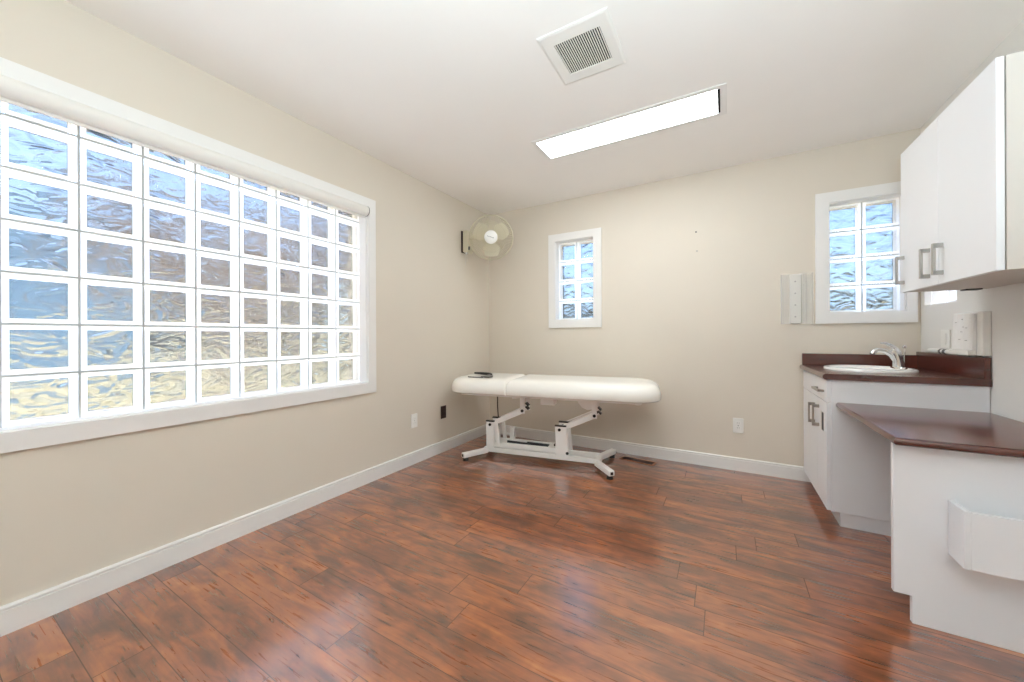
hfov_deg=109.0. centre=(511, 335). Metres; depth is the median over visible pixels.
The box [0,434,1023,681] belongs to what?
floor
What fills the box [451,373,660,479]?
massage table
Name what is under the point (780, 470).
baseboard
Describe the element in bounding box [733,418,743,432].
wall outlet
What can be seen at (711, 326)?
wall
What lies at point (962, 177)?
upper cabinet
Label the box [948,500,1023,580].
wall-mounted holder
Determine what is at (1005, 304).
wall
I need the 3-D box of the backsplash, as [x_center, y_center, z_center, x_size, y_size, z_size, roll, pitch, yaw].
[2.416,0.172,2.566,0.602,0.084,0.020,0,0,30]
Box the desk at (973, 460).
[836,403,1023,653]
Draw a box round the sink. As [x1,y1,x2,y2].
[823,365,918,373]
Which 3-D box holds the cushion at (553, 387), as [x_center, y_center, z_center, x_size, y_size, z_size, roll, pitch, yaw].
[0.613,0.431,3.094,1.198,0.137,0.620,0,0,20]
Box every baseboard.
[0,424,485,636]
[501,424,810,481]
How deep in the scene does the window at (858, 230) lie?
2.63 m
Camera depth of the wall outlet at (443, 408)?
3.44 m
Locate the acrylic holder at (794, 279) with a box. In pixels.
[789,274,800,323]
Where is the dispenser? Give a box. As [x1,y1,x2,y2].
[949,311,991,355]
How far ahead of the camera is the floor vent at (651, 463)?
3.17 m
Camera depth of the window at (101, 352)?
1.79 m
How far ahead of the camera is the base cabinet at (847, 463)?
2.03 m
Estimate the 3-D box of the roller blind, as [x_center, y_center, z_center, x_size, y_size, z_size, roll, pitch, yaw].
[-1.607,-0.556,1.764,0.076,0.787,2.160,0,0,30]
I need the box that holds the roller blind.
[0,74,370,312]
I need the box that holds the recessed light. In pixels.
[531,83,726,160]
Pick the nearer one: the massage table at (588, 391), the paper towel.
the paper towel
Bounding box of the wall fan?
[461,215,512,264]
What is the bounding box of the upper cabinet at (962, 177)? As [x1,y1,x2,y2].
[895,51,1023,292]
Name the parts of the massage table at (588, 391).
lift arm, rail, rail, floor rail, floor rail, board, lift arm, lift arm, lift plate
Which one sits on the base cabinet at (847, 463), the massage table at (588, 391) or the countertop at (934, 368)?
the countertop at (934, 368)
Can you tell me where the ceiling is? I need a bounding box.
[65,0,1023,214]
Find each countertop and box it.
[799,352,991,386]
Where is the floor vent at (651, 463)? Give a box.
[619,455,656,465]
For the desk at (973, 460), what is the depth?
1.34 m
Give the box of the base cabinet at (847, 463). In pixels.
[803,370,989,535]
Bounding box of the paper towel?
[952,314,976,349]
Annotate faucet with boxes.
[870,342,907,369]
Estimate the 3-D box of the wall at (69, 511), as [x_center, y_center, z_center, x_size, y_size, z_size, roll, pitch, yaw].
[-1.657,-0.128,1.941,0.220,2.450,5.635,0,0,30]
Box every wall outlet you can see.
[411,413,417,427]
[441,405,445,418]
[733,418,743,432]
[941,330,950,347]
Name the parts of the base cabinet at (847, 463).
door, handle, handle, drawer, handle, label plate, door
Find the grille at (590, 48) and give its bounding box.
[555,27,611,73]
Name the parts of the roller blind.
rail, bead chain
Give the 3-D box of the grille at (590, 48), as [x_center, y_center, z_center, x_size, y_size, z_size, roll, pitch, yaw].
[0.343,-1.356,1.747,0.211,0.004,0.216,0,0,30]
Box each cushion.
[451,373,524,395]
[506,374,660,402]
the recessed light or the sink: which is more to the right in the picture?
the sink
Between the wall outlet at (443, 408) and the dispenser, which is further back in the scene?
the wall outlet at (443, 408)
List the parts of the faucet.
spout, lever, plate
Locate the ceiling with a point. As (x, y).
(454, 96)
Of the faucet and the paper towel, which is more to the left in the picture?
the faucet
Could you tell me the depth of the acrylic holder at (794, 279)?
2.74 m
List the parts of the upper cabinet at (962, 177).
handle, door, handle, handle, door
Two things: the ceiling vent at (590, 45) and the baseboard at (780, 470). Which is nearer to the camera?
the ceiling vent at (590, 45)
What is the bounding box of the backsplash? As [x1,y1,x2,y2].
[802,353,916,367]
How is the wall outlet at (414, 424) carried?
attached to the wall at (69, 511)
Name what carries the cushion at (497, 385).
on the massage table at (588, 391)
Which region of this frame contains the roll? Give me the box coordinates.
[927,348,956,354]
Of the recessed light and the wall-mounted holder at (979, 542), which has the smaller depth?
the wall-mounted holder at (979, 542)
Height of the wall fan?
0.446 m
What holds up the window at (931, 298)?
in the wall at (1005, 304)
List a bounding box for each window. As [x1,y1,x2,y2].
[0,57,375,453]
[548,227,601,327]
[815,181,917,323]
[924,290,956,305]
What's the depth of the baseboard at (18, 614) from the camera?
1.78 m
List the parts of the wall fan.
plate, blade, blade, blade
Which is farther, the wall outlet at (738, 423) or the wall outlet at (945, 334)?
the wall outlet at (738, 423)
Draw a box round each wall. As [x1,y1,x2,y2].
[0,0,489,605]
[489,128,920,466]
[920,19,1023,421]
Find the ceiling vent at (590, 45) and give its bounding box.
[536,7,626,84]
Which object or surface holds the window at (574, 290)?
in the wall at (711, 326)

